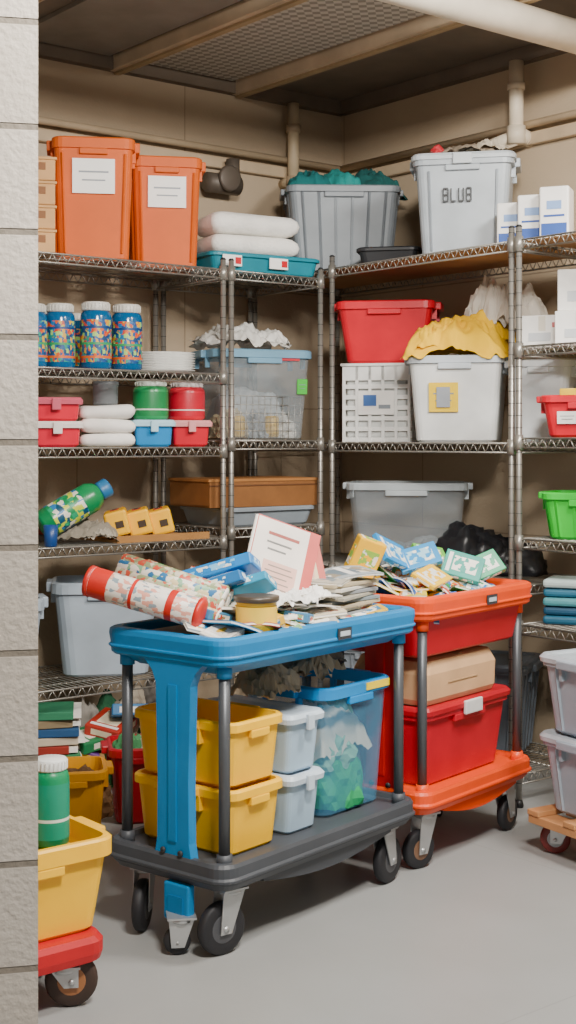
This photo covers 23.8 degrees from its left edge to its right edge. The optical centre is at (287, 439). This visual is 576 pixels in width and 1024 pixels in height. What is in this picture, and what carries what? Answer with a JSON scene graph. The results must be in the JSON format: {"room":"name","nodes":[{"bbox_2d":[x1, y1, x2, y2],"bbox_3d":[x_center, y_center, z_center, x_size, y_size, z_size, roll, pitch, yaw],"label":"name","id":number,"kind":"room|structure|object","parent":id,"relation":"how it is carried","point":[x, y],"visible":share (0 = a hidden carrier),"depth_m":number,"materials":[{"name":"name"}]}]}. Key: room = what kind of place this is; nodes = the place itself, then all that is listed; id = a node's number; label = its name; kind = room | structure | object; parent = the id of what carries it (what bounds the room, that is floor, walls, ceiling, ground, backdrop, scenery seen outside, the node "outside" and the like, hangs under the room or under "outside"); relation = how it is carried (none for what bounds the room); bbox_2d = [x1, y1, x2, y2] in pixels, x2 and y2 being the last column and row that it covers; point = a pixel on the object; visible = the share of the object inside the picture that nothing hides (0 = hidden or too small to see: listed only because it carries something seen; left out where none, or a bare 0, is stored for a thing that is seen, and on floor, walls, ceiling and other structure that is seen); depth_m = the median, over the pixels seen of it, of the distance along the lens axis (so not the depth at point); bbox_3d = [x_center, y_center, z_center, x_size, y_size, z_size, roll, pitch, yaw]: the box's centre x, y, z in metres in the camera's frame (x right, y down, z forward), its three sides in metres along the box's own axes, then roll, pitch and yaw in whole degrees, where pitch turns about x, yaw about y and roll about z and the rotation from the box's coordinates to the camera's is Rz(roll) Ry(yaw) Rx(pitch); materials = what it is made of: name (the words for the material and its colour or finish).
{"room":"storage room","nodes":[
{"label":"storage room","id":0,"kind":"room"},
{"bbox_2d":[0,0,37,1023],"bbox_3d":[-1.503,-0.195,2.472,2.060,3.450,0.200,0,0,-13],"label":"wall","id":1,"kind":"structure","parent":0,"point":[18,18],"depth_m":2.59,"materials":[{"name":"concrete"}]},
{"bbox_2d":[38,58,341,733],"bbox_3d":[-2.007,-0.165,5.728,6.120,3.330,0.200,0,0,-39],"label":"wall","id":2,"kind":"structure","parent":0,"point":[67,92],"depth_m":6.78,"materials":[{"name":"paint"}]},
{"bbox_2d":[38,42,343,116],"bbox_3d":[-1.733,-1.794,5.785,5.200,0.070,0.050,0,0,-39],"label":"trim","id":3,"kind":"structure","parent":2,"relation":"attached to","point":[279,96],"depth_m":6.75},
{"bbox_2d":[38,116,346,178],"bbox_3d":[-1.735,-1.424,5.771,5.200,0.108,0.066,0,0,-39],"label":"trim","id":4,"kind":"structure","parent":2,"relation":"attached to","point":[216,162],"depth_m":6.75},
{"bbox_2d":[201,158,243,195],"bbox_3d":[-0.336,-1.320,6.836,0.195,0.180,0.170,0,0,-39],"label":"pipe elbow","id":5,"kind":"object","parent":2,"relation":"attached to","point":[228,181],"visible":1,"depth_m":6.77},
{"bbox_2d":[278,102,300,188],"bbox_3d":[0.009,-1.530,7.129,0.076,0.439,0.134,0,0,-39],"label":"pipe","id":6,"kind":"object","parent":2,"relation":"attached to","point":[293,128],"visible":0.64,"depth_m":7.08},
{"bbox_2d":[38,743,575,1023],"bbox_3d":[0.381,1.550,3.373,6.400,0.100,7.200,0,0,-39],"label":"floor","id":7,"kind":"structure","parent":0,"point":[484,932],"depth_m":4.03,"materials":[{"name":"concrete"}]},
{"bbox_2d":[38,926,102,1005],"bbox_3d":[-0.771,1.405,3.631,0.460,0.190,0.380,0,0,-39],"label":"red dolly","id":8,"kind":"object","parent":7,"relation":"on","point":[68,967],"visible":0.52,"depth_m":3.59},
{"bbox_2d":[38,815,111,941],"bbox_3d":[-0.755,1.185,3.643,0.542,0.250,0.356,0,0,-39],"label":"storage bin","id":9,"kind":"object","parent":8,"relation":"on","point":[69,874],"visible":0.64,"depth_m":3.60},
{"bbox_3d":[-0.737,1.196,3.669,0.300,0.202,0.202,0,0,-39],"label":"kraft box","id":10,"kind":"object","parent":9,"relation":"in","visible":0},
{"bbox_2d":[38,754,69,848],"bbox_3d":[-0.643,0.978,3.695,0.102,0.235,0.102,0,0,-39],"label":"jar","id":11,"kind":"object","parent":10,"relation":"on","point":[53,775],"visible":0.76,"depth_m":3.65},
{"bbox_2d":[67,756,113,823],"bbox_3d":[-0.808,1.365,5.178,0.300,0.270,0.272,0,0,-11],"label":"storage bin","id":12,"kind":"object","parent":7,"relation":"on","point":[91,797],"visible":0.5,"depth_m":5.08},
{"bbox_2d":[100,733,144,823],"bbox_3d":[-0.588,1.322,5.439,0.314,0.355,0.292,0,0,-11],"label":"storage bin","id":13,"kind":"object","parent":7,"relation":"on","point":[111,747],"visible":0.3,"depth_m":5.32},
{"bbox_2d":[38,251,227,733],"bbox_3d":[-1.104,0.340,5.846,1.677,2.320,0.597,0,0,-39],"label":"wire shelving unit","id":14,"kind":"object","parent":7,"relation":"on","point":[66,373],"visible":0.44,"depth_m":6.06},
{"bbox_2d":[38,303,47,366],"bbox_3d":[-1.067,-0.433,5.696,0.126,0.267,0.126,0,0,-39],"label":"jar","id":15,"kind":"object","parent":14,"relation":"on","point":[42,318],"visible":0.34,"depth_m":5.66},
{"bbox_2d":[38,593,47,631],"bbox_3d":[-1.232,0.840,5.718,0.434,0.370,0.372,0,0,-19],"label":"storage bin","id":16,"kind":"object","parent":14,"relation":"on","point":[42,599],"visible":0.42,"depth_m":5.67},
{"bbox_2d":[38,156,56,260],"bbox_3d":[-1.091,-0.970,5.742,0.212,0.398,0.272,0,0,-15],"label":"boxes","id":17,"kind":"object","parent":14,"relation":"on","point":[47,183],"visible":0.38,"depth_m":5.63},
{"bbox_2d":[43,525,57,546],"bbox_3d":[-0.976,0.395,5.613,0.060,0.090,0.060,0,0,-39],"label":"cup","id":18,"kind":"object","parent":14,"relation":"on","point":[50,531],"visible":1,"depth_m":5.59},
{"bbox_2d":[46,303,74,367],"bbox_3d":[-0.966,-0.438,5.777,0.130,0.275,0.130,0,0,-39],"label":"jar","id":19,"kind":"object","parent":14,"relation":"on","point":[60,316],"visible":0.89,"depth_m":5.72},
{"bbox_2d":[38,421,83,446],"bbox_3d":[-0.984,-0.024,5.776,0.220,0.108,0.290,0,0,-14],"label":"box","id":20,"kind":"object","parent":14,"relation":"on","point":[50,433],"visible":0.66,"depth_m":5.66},
{"bbox_2d":[38,397,82,420],"bbox_3d":[-0.984,-0.128,5.776,0.220,0.098,0.290,0,0,-12],"label":"box","id":21,"kind":"object","parent":20,"relation":"on","point":[49,408],"visible":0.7,"depth_m":5.66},
{"bbox_2d":[38,701,84,756],"bbox_3d":[-1.049,1.252,5.757,0.372,0.249,0.267,0,0,-14],"label":"book stack","id":22,"kind":"object","parent":14,"relation":"on","point":[59,732],"visible":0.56,"depth_m":5.66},
{"bbox_2d":[38,479,113,534],"bbox_3d":[-0.904,0.291,5.782,0.337,0.252,0.134,0,0,-25],"label":"bottle","id":23,"kind":"object","parent":14,"relation":"on","point":[83,501],"visible":0.9,"depth_m":5.73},
{"bbox_2d":[73,313,80,367],"bbox_3d":[-0.935,-0.431,6.083,0.124,0.261,0.124,0,0,-39],"label":"jar","id":24,"kind":"object","parent":14,"relation":"on","point":[77,315],"visible":0.12,"depth_m":6.02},
{"bbox_2d":[57,518,118,540],"bbox_3d":[-0.863,0.379,5.833,0.274,0.102,0.166,0,0,-19],"label":"rag","id":25,"kind":"object","parent":14,"relation":"on","point":[85,529],"visible":0.91,"depth_m":5.78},
{"bbox_2d":[46,136,139,267],"bbox_3d":[-0.851,-1.032,5.971,0.401,0.525,0.308,0,0,-9],"label":"storage tote","id":26,"kind":"object","parent":14,"relation":"on","point":[93,175],"visible":0.9,"depth_m":5.83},
{"bbox_2d":[80,301,111,368],"bbox_3d":[-0.819,-0.443,5.817,0.135,0.286,0.135,0,0,-39],"label":"jar","id":27,"kind":"object","parent":14,"relation":"on","point":[95,318],"visible":0.98,"depth_m":5.76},
{"bbox_2d":[46,575,153,676],"bbox_3d":[-0.810,0.820,6.055,0.514,0.410,0.372,0,0,-9],"label":"storage bin","id":28,"kind":"object","parent":14,"relation":"on","point":[84,623],"visible":0.47,"depth_m":5.89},
{"bbox_2d":[78,404,135,446],"bbox_3d":[-0.792,-0.062,5.928,0.244,0.185,0.240,0,0,-14],"label":"folded cloth","id":29,"kind":"object","parent":14,"relation":"on","point":[104,426],"visible":0.93,"depth_m":5.82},
{"bbox_2d":[92,381,118,404],"bbox_3d":[-0.794,-0.203,5.939,0.116,0.103,0.116,0,0,-39],"label":"tin","id":30,"kind":"object","parent":29,"relation":"on","point":[104,392],"visible":0.95,"depth_m":5.89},
{"bbox_2d":[78,704,144,757],"bbox_3d":[-0.807,1.252,5.878,0.428,0.254,0.253,0,0,-14],"label":"boxes","id":31,"kind":"object","parent":14,"relation":"on","point":[108,722],"visible":0.47,"depth_m":5.81},
{"bbox_2d":[79,679,155,733],"bbox_3d":[-0.735,1.204,6.108,0.543,0.322,0.337,0,0,-14],"label":"rag","id":32,"kind":"object","parent":14,"relation":"on","point":[148,695],"visible":0.22,"depth_m":6.06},
{"bbox_2d":[111,304,141,369],"bbox_3d":[-0.700,-0.443,5.925,0.135,0.286,0.135,0,0,-39],"label":"jar","id":33,"kind":"object","parent":14,"relation":"on","point":[126,318],"visible":0.98,"depth_m":5.87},
{"bbox_2d":[80,532,208,542],"bbox_3d":[-0.636,0.425,6.078,0.480,0.030,0.312,0,0,-39],"label":"wooden tray","id":34,"kind":"object","parent":14,"relation":"on","point":[150,537],"visible":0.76,"depth_m":5.95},
{"bbox_2d":[103,507,130,538],"bbox_3d":[-0.747,0.361,5.973,0.118,0.125,0.242,0,0,-7],"label":"packet","id":35,"kind":"object","parent":34,"relation":"on","point":[117,518],"visible":0.84,"depth_m":5.86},
{"bbox_2d":[127,506,152,534],"bbox_3d":[-0.657,0.361,6.037,0.118,0.125,0.242,0,0,-7],"label":"packet","id":36,"kind":"object","parent":34,"relation":"on","point":[139,519],"visible":0.86,"depth_m":5.92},
{"bbox_2d":[148,506,174,533],"bbox_3d":[-0.568,0.361,6.102,0.118,0.125,0.242,0,0,-7],"label":"packet","id":37,"kind":"object","parent":34,"relation":"on","point":[161,517],"visible":0.84,"depth_m":5.99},
{"bbox_2d":[130,420,175,446],"bbox_3d":[-0.610,-0.029,6.061,0.195,0.118,0.270,0,0,-14],"label":"box","id":38,"kind":"object","parent":14,"relation":"on","point":[147,433],"visible":0.88,"depth_m":5.95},
{"bbox_2d":[133,381,168,419],"bbox_3d":[-0.610,-0.174,6.061,0.158,0.170,0.158,0,0,-39],"label":"lidded jar","id":39,"kind":"object","parent":38,"relation":"on","point":[150,398],"visible":0.95,"depth_m":6.00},
{"bbox_2d":[129,155,205,274],"bbox_3d":[-0.567,-1.020,6.248,0.371,0.500,0.308,0,0,-11],"label":"storage tote","id":40,"kind":"object","parent":14,"relation":"on","point":[164,189],"visible":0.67,"depth_m":6.11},
{"bbox_2d":[141,351,194,371],"bbox_3d":[-0.569,-0.345,6.170,0.300,0.091,0.300,0,0,-39],"label":"plate stack","id":41,"kind":"object","parent":14,"relation":"on","point":[151,360],"visible":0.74,"depth_m":6.05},
{"bbox_2d":[169,420,212,446],"bbox_3d":[-0.460,-0.029,6.193,0.195,0.118,0.270,0,0,-16],"label":"box","id":42,"kind":"object","parent":14,"relation":"on","point":[186,433],"visible":0.74,"depth_m":6.09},
{"bbox_2d":[168,382,204,419],"bbox_3d":[-0.460,-0.174,6.193,0.167,0.170,0.167,0,0,-39],"label":"lidded jar","id":43,"kind":"object","parent":42,"relation":"on","point":[186,400],"visible":0.98,"depth_m":6.12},
{"bbox_2d":[160,258,324,696],"bbox_3d":[-0.224,0.340,6.547,0.567,2.320,0.597,0,0,-39],"label":"wire shelving unit","id":44,"kind":"object","parent":7,"relation":"on","point":[232,280],"visible":0.37,"depth_m":6.48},
{"bbox_2d":[180,505,313,526],"bbox_3d":[-0.195,0.355,6.519,0.528,0.090,0.428,0,0,-39],"label":"tray","id":45,"kind":"object","parent":44,"relation":"on","point":[292,514],"visible":0.57,"depth_m":6.38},
{"bbox_2d":[168,476,317,507],"bbox_3d":[-0.211,0.244,6.507,0.615,0.130,0.370,0,0,-35],"label":"wooden box","id":46,"kind":"object","parent":45,"relation":"on","point":[249,491],"visible":0.94,"depth_m":6.36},
{"bbox_2d":[191,348,310,437],"bbox_3d":[-0.183,-0.210,6.503,0.544,0.420,0.412,0,0,-23],"label":"tote","id":47,"kind":"object","parent":44,"relation":"on","point":[243,358],"visible":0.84,"depth_m":6.40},
{"bbox_2d":[189,322,290,349],"bbox_3d":[-0.215,-0.493,6.504,0.517,0.137,0.332,0,0,-23],"label":"plastic sheet","id":48,"kind":"object","parent":47,"relation":"on","point":[246,336],"visible":0.84,"depth_m":6.43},
{"bbox_2d":[194,251,319,283],"bbox_3d":[-0.189,-0.815,6.495,0.608,0.090,0.394,0,0,-33],"label":"tray","id":49,"kind":"object","parent":44,"relation":"on","point":[285,265],"visible":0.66,"depth_m":6.33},
{"bbox_2d":[197,211,298,256],"bbox_3d":[-0.198,-0.962,6.491,0.450,0.204,0.280,0,0,-25],"label":"folded towels","id":50,"kind":"object","parent":49,"relation":"on","point":[222,230],"visible":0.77,"depth_m":6.37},
{"bbox_2d":[234,395,300,439],"bbox_3d":[-0.095,-0.102,6.313,0.400,0.204,0.004,0,0,-39],"label":"mesh panel","id":51,"kind":"object","parent":44,"relation":"attached to","point":[240,404],"visible":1,"depth_m":6.32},
{"bbox_2d":[108,603,415,954],"bbox_3d":[-0.073,1.035,4.404,0.519,0.930,1.064,0,0,39],"label":"utility cart","id":52,"kind":"object","parent":7,"relation":"on","point":[177,661],"visible":0.88,"depth_m":4.05,"materials":[{"name":"plastic"}]},
{"bbox_2d":[135,768,281,854],"bbox_3d":[-0.248,1.134,4.224,0.432,0.200,0.309,0,0,39],"label":"storage bin","id":53,"kind":"object","parent":52,"relation":"on","point":[252,805],"visible":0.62,"depth_m":4.09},
{"bbox_2d":[135,697,281,787],"bbox_3d":[-0.248,0.934,4.224,0.432,0.200,0.309,0,0,39],"label":"storage bin","id":54,"kind":"object","parent":53,"relation":"on","point":[253,728],"visible":0.71,"depth_m":4.11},
{"bbox_2d":[150,566,387,642],"bbox_3d":[-0.058,0.535,4.424,0.507,0.261,0.985,0,0,39],"label":"supplies","id":55,"kind":"object","parent":52,"relation":"on","point":[225,625],"visible":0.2,"depth_m":4.16},
{"bbox_2d":[82,565,207,626],"bbox_3d":[-0.428,0.470,4.080,0.382,0.183,0.096,0,0,14],"label":"tube","id":56,"kind":"object","parent":55,"relation":"on","point":[168,604],"visible":0.99,"depth_m":4.04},
{"bbox_2d":[115,553,229,619],"bbox_3d":[-0.361,0.457,4.172,0.363,0.210,0.101,0,0,18],"label":"tube","id":57,"kind":"object","parent":55,"relation":"on","point":[216,593],"visible":0.6,"depth_m":4.15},
{"bbox_2d":[183,552,260,578],"bbox_3d":[-0.221,0.415,4.273,0.267,0.141,0.104,0,0,13],"label":"packet","id":58,"kind":"object","parent":55,"relation":"on","point":[247,562],"visible":0.64,"depth_m":4.22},
{"bbox_2d":[208,569,246,586],"bbox_3d":[-0.248,0.455,4.226,0.242,0.119,0.103,0,0,8],"label":"packet","id":59,"kind":"object","parent":55,"relation":"on","point":[232,578],"visible":0.45,"depth_m":4.17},
{"bbox_2d":[230,570,276,599],"bbox_3d":[-0.151,0.470,4.265,0.229,0.136,0.089,0,0,16],"label":"packet","id":60,"kind":"object","parent":55,"relation":"on","point":[260,582],"visible":0.56,"depth_m":4.22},
{"bbox_2d":[233,593,278,632],"bbox_3d":[-0.095,0.522,4.126,0.140,0.106,0.140,0,0,-39],"label":"tin","id":61,"kind":"object","parent":55,"relation":"on","point":[258,608],"visible":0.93,"depth_m":4.07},
{"bbox_2d":[247,514,320,611],"bbox_3d":[-0.029,0.414,4.421,0.317,0.350,0.130,0,0,-17],"label":"booklet","id":62,"kind":"object","parent":55,"relation":"on","point":[286,552],"visible":0.66,"depth_m":4.44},
{"bbox_2d":[235,584,342,622],"bbox_3d":[-0.002,0.541,4.356,0.284,0.154,0.413,0,0,39],"label":"paper","id":63,"kind":"object","parent":55,"relation":"on","point":[301,599],"visible":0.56,"depth_m":4.31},
{"bbox_2d":[312,547,325,578],"bbox_3d":[0.046,0.423,4.555,0.162,0.166,0.081,0,0,-9],"label":"booklet","id":64,"kind":"object","parent":55,"relation":"on","point":[319,572],"visible":0.06,"depth_m":4.55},
{"bbox_2d":[311,565,383,616],"bbox_3d":[0.151,0.549,4.624,0.285,0.225,0.358,0,0,33],"label":"magazine stack","id":65,"kind":"object","parent":55,"relation":"on","point":[357,592],"visible":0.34,"depth_m":4.57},
{"bbox_2d":[272,765,323,833],"bbox_3d":[-0.092,1.140,4.416,0.434,0.188,0.189,0,0,39],"label":"bin","id":66,"kind":"object","parent":52,"relation":"on","point":[295,801],"visible":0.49,"depth_m":4.27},
{"bbox_2d":[208,694,323,773],"bbox_3d":[-0.092,0.950,4.416,0.434,0.188,0.189,0,0,39],"label":"bin","id":67,"kind":"object","parent":66,"relation":"on","point":[296,733],"visible":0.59,"depth_m":4.29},
{"bbox_2d":[262,667,389,810],"bbox_3d":[0.099,1.019,4.651,0.384,0.430,0.434,0,0,39],"label":"tote","id":68,"kind":"object","parent":52,"relation":"on","point":[335,753],"visible":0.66,"depth_m":4.54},
{"bbox_2d":[230,651,346,699],"bbox_3d":[0.014,0.734,4.530,0.321,0.182,0.568,0,0,39],"label":"paper","id":69,"kind":"object","parent":68,"relation":"on","point":[267,681],"visible":0.59,"depth_m":4.36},
{"bbox_2d":[253,225,575,788],"bbox_3d":[0.592,0.310,6.462,0.597,2.380,1.787,0,0,-39],"label":"wire shelving unit","id":70,"kind":"object","parent":7,"relation":"on","point":[501,254],"visible":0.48,"depth_m":6.32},
{"bbox_2d":[279,184,402,269],"bbox_3d":[0.266,-1.035,6.887,0.614,0.430,0.432,0,0,-3],"label":"storage tote","id":71,"kind":"object","parent":70,"relation":"on","point":[337,220],"visible":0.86,"depth_m":6.70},
{"bbox_2d":[285,168,407,200],"bbox_3d":[0.290,-1.287,6.903,0.632,0.184,0.399,0,0,2],"label":"heap","id":72,"kind":"object","parent":71,"relation":"on","point":[365,176],"visible":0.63,"depth_m":6.78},
{"bbox_2d":[344,650,364,698],"bbox_3d":[0.466,1.176,6.636,0.524,0.408,0.446,0,0,21],"label":"storage bin","id":73,"kind":"object","parent":70,"relation":"on","point":[352,656],"visible":0.05,"depth_m":6.50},
{"bbox_2d":[340,363,417,441],"bbox_3d":[0.452,-0.175,6.574,0.340,0.371,0.330,0,0,13],"label":"plastic crate","id":74,"kind":"object","parent":70,"relation":"on","point":[377,398],"visible":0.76,"depth_m":6.42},
{"bbox_2d":[335,299,443,363],"bbox_3d":[0.484,-0.508,6.549,0.514,0.290,0.372,0,0,11],"label":"storage tote","id":75,"kind":"object","parent":74,"relation":"on","point":[374,331],"visible":0.91,"depth_m":6.40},
{"bbox_2d":[356,246,421,262],"bbox_3d":[0.497,-0.863,6.533,0.308,0.085,0.328,0,0,11],"label":"tray","id":76,"kind":"object","parent":70,"relation":"on","point":[367,254],"visible":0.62,"depth_m":6.39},
{"bbox_2d":[343,481,472,564],"bbox_3d":[0.573,0.400,6.518,0.614,0.400,0.392,0,0,7],"label":"storage tote","id":77,"kind":"object","parent":70,"relation":"on","point":[392,488],"visible":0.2,"depth_m":6.34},
{"bbox_2d":[404,355,508,441],"bbox_3d":[0.782,-0.182,6.224,0.484,0.385,0.412,0,0,13],"label":"storage tote","id":78,"kind":"object","parent":70,"relation":"on","point":[457,398],"visible":0.84,"depth_m":6.04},
{"bbox_2d":[401,309,515,359],"bbox_3d":[0.803,-0.476,6.221,0.557,0.242,0.462,0,0,13],"label":"heap","id":79,"kind":"object","parent":78,"relation":"on","point":[474,334],"visible":0.96,"depth_m":6.06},
{"bbox_2d":[464,275,547,330],"bbox_3d":[0.992,-0.612,6.174,0.448,0.284,0.238,0,0,31],"label":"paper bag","id":80,"kind":"object","parent":79,"relation":"on","point":[489,297],"visible":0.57,"depth_m":6.14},
{"bbox_2d":[410,150,520,255],"bbox_3d":[0.808,-1.044,6.206,0.494,0.448,0.446,0,0,11],"label":"storage tote","id":81,"kind":"object","parent":70,"relation":"on","point":[459,193],"visible":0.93,"depth_m":6.03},
{"bbox_2d":[429,138,507,152],"bbox_3d":[0.819,-1.321,6.224,0.374,0.091,0.309,0,0,11],"label":"rag","id":82,"kind":"object","parent":81,"relation":"on","point":[486,144],"visible":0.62,"depth_m":6.12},
{"bbox_2d":[435,521,547,576],"bbox_3d":[0.907,0.481,6.120,0.521,0.238,0.311,0,0,-4],"label":"plastic bag","id":83,"kind":"object","parent":70,"relation":"on","point":[471,539],"visible":0.49,"depth_m":6.02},
{"bbox_2d":[497,202,517,241],"bbox_3d":[0.965,-0.916,5.864,0.124,0.190,0.122,0,0,16],"label":"pack","id":84,"kind":"object","parent":70,"relation":"on","point":[507,213],"visible":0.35,"depth_m":5.81},
{"bbox_2d":[490,650,542,750],"bbox_3d":[0.871,1.176,6.128,0.524,0.408,0.446,0,0,21],"label":"storage bin","id":85,"kind":"object","parent":70,"relation":"on","point":[531,663],"visible":0.23,"depth_m":5.98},
{"bbox_2d":[518,194,539,238],"bbox_3d":[1.038,-0.923,5.756,0.124,0.205,0.122,0,0,19],"label":"pack","id":86,"kind":"object","parent":70,"relation":"on","point":[528,205],"visible":0.39,"depth_m":5.70},
{"bbox_2d":[504,358,575,441],"bbox_3d":[1.127,-0.170,6.000,0.334,0.360,0.292,0,0,21],"label":"storage tote","id":87,"kind":"object","parent":70,"relation":"on","point":[540,377],"visible":0.55,"depth_m":5.88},
{"bbox_2d":[337,578,531,867],"bbox_3d":[0.538,1.022,5.126,0.479,0.955,0.784,0,0,39],"label":"utility cart","id":88,"kind":"object","parent":7,"relation":"on","point":[469,618],"visible":0.67,"depth_m":4.84,"materials":[{"name":"plastic"}]},
{"bbox_2d":[362,562,495,623],"bbox_3d":[0.537,0.597,5.131,0.441,0.285,0.734,0,0,39],"label":"supplies","id":89,"kind":"object","parent":88,"relation":"on","point":[409,586],"visible":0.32,"depth_m":5.04},
{"bbox_2d":[344,534,386,577],"bbox_3d":[0.279,0.430,4.969,0.152,0.179,0.084,0,0,-19],"label":"packet","id":90,"kind":"object","parent":89,"relation":"on","point":[367,552],"visible":0.71,"depth_m":4.94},
{"bbox_2d":[372,533,411,573],"bbox_3d":[0.390,0.420,5.059,0.090,0.157,0.203,0,0,41],"label":"packet","id":91,"kind":"object","parent":89,"relation":"on","point":[394,555],"visible":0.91,"depth_m":5.03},
{"bbox_2d":[399,541,442,574],"bbox_3d":[0.486,0.440,5.097,0.175,0.120,0.083,0,0,-9],"label":"packet","id":92,"kind":"object","parent":89,"relation":"on","point":[417,557],"visible":0.75,"depth_m":5.08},
{"bbox_2d":[411,564,452,590],"bbox_3d":[0.526,0.500,4.987,0.093,0.083,0.166,0,0,31],"label":"packet","id":93,"kind":"object","parent":89,"relation":"on","point":[432,577],"visible":1,"depth_m":4.97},
{"bbox_2d":[441,549,485,584],"bbox_3d":[0.663,0.480,5.172,0.169,0.132,0.087,0,0,11],"label":"packet","id":94,"kind":"object","parent":89,"relation":"on","point":[462,566],"visible":0.87,"depth_m":5.16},
{"bbox_2d":[476,549,505,580],"bbox_3d":[0.752,0.490,5.267,0.170,0.136,0.084,0,0,-19],"label":"packet","id":95,"kind":"object","parent":89,"relation":"on","point":[493,566],"visible":0.48,"depth_m":5.26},
{"bbox_2d":[350,684,509,784],"bbox_3d":[0.532,1.090,5.130,0.396,0.288,0.654,0,0,39],"label":"storage tote","id":96,"kind":"object","parent":88,"relation":"on","point":[462,732],"visible":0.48,"depth_m":4.97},
{"bbox_2d":[354,645,494,705],"bbox_3d":[0.517,0.863,5.110,0.327,0.162,0.505,0,0,39],"label":"parcel","id":97,"kind":"object","parent":96,"relation":"on","point":[466,671],"visible":0.48,"depth_m":4.97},
{"bbox_2d":[514,224,575,807],"bbox_3d":[1.527,0.310,5.289,0.597,2.380,1.217,0,0,-39],"label":"wire shelving unit","id":98,"kind":"object","parent":7,"relation":"on","point":[564,240],"visible":0.88,"depth_m":5.56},
{"bbox_2d":[522,315,560,351],"bbox_3d":[1.106,-0.456,5.830,0.192,0.141,0.202,0,0,23],"label":"carton","id":99,"kind":"object","parent":98,"relation":"on","point":[536,329],"visible":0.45,"depth_m":5.75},
{"bbox_2d":[536,395,575,436],"bbox_3d":[1.221,-0.095,5.576,0.394,0.170,0.312,0,0,19],"label":"storage bin","id":100,"kind":"object","parent":98,"relation":"on","point":[560,410],"visible":0.99,"depth_m":5.48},
{"bbox_2d":[560,388,575,394],"bbox_3d":[1.286,-0.197,5.654,0.281,0.031,0.241,0,0,21],"label":"game box","id":101,"kind":"object","parent":100,"relation":"on","point":[565,391],"visible":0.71,"depth_m":5.58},
{"bbox_2d":[539,185,573,237],"bbox_3d":[1.111,-0.931,5.649,0.124,0.220,0.122,0,0,21],"label":"pack","id":102,"kind":"object","parent":98,"relation":"on","point":[556,202],"visible":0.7,"depth_m":5.59},
{"bbox_2d":[538,490,575,539],"bbox_3d":[1.226,0.305,5.554,0.394,0.190,0.312,0,0,21],"label":"storage bin","id":103,"kind":"object","parent":98,"relation":"on","point":[560,505],"visible":1,"depth_m":5.46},
{"bbox_2d":[543,575,575,624],"bbox_3d":[1.226,0.658,5.589,0.330,0.182,0.210,0,0,21],"label":"folded towels","id":104,"kind":"object","parent":98,"relation":"on","point":[560,591],"visible":1,"depth_m":5.54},
{"bbox_2d":[555,310,575,342],"bbox_3d":[1.218,-0.456,5.626,0.202,0.141,0.222,0,0,21],"label":"carton","id":105,"kind":"object","parent":98,"relation":"on","point":[565,321],"visible":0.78,"depth_m":5.54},
{"bbox_2d":[558,269,575,310],"bbox_3d":[1.226,-0.612,5.632,0.202,0.171,0.202,0,0,19],"label":"carton","id":106,"kind":"object","parent":105,"relation":"on","point":[566,278],"visible":0.84,"depth_m":5.56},
{"bbox_2d":[527,804,575,853],"bbox_3d":[1.179,1.420,4.891,0.460,0.160,0.440,0,0,-31],"label":"wooden dolly","id":107,"kind":"object","parent":7,"relation":"on","point":[557,832],"visible":0.98,"depth_m":4.93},
{"bbox_2d":[539,728,575,816],"bbox_3d":[1.183,1.198,4.894,0.454,0.283,0.436,0,0,-31],"label":"tote","id":108,"kind":"object","parent":107,"relation":"on","point":[561,746],"visible":0.93,"depth_m":4.87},
{"bbox_2d":[540,648,575,736],"bbox_3d":[1.183,0.913,4.894,0.454,0.283,0.436,0,0,-31],"label":"tote","id":109,"kind":"object","parent":108,"relation":"on","point":[561,664],"visible":1,"depth_m":4.88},
{"bbox_2d":[38,0,575,100],"bbox_3d":[-0.242,-1.880,4.155,5.200,0.100,4.600,0,0,-39],"label":"ceiling","id":110,"kind":"structure","parent":0,"point":[464,44],"depth_m":6.55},
{"bbox_2d":[38,0,241,55],"bbox_3d":[-0.037,-1.818,5.021,0.500,0.020,3.200,0,0,-39],"label":"ceiling panel","id":111,"kind":"object","parent":110,"relation":"attached to","point":[104,27],"depth_m":5.90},
{"bbox_2d":[111,0,308,74],"bbox_3d":[0.551,-1.787,4.812,0.085,0.081,4.400,0,0,-39],"label":"ceiling beam","id":112,"kind":"structure","parent":110,"relation":"attached to","point":[243,13],"depth_m":5.94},
{"bbox_2d":[150,0,424,80],"bbox_3d":[0.502,-1.818,5.451,0.560,0.020,3.200,0,0,-39],"label":"mesh panel","id":113,"kind":"object","parent":110,"relation":"attached to","point":[309,27],"depth_m":6.12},
{"bbox_2d":[232,0,539,98],"bbox_3d":[1.114,-1.787,5.261,0.085,0.081,4.400,0,0,-39],"label":"ceiling beam","id":114,"kind":"structure","parent":110,"relation":"attached to","point":[424,26],"depth_m":6.27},
{"bbox_2d":[377,0,575,54],"bbox_3d":[-0.018,-1.716,4.716,3.850,0.227,0.154,0,0,-39],"label":"pipe","id":115,"kind":"object","parent":110,"relation":"attached to","point":[515,19],"visible":1,"depth_m":5.36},
{"bbox_2d":[342,53,575,763],"bbox_3d":[2.284,-0.165,5.093,0.200,3.330,6.140,0,0,-39],"label":"wall","id":116,"kind":"structure","parent":0,"point":[478,105],"depth_m":6.68,"materials":[{"name":"paint"}]},
{"bbox_2d":[341,43,568,115],"bbox_3d":[1.724,-1.794,5.593,0.050,0.070,4.600,0,0,-39],"label":"trim","id":117,"kind":"structure","parent":116,"relation":"attached to","point":[531,53],"depth_m":6.74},
{"bbox_2d":[340,109,575,176],"bbox_3d":[1.667,-1.424,5.650,0.066,0.108,4.400,0,0,-39],"label":"trim","id":118,"kind":"structure","parent":116,"relation":"attached to","point":[567,130],"depth_m":6.55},
{"bbox_2d":[490,60,531,148],"bbox_3d":[0.988,-1.535,6.449,0.151,0.430,0.383,0,0,-39],"label":"pipe","id":119,"kind":"object","parent":116,"relation":"attached to","point":[517,134],"visible":0.7,"depth_m":6.29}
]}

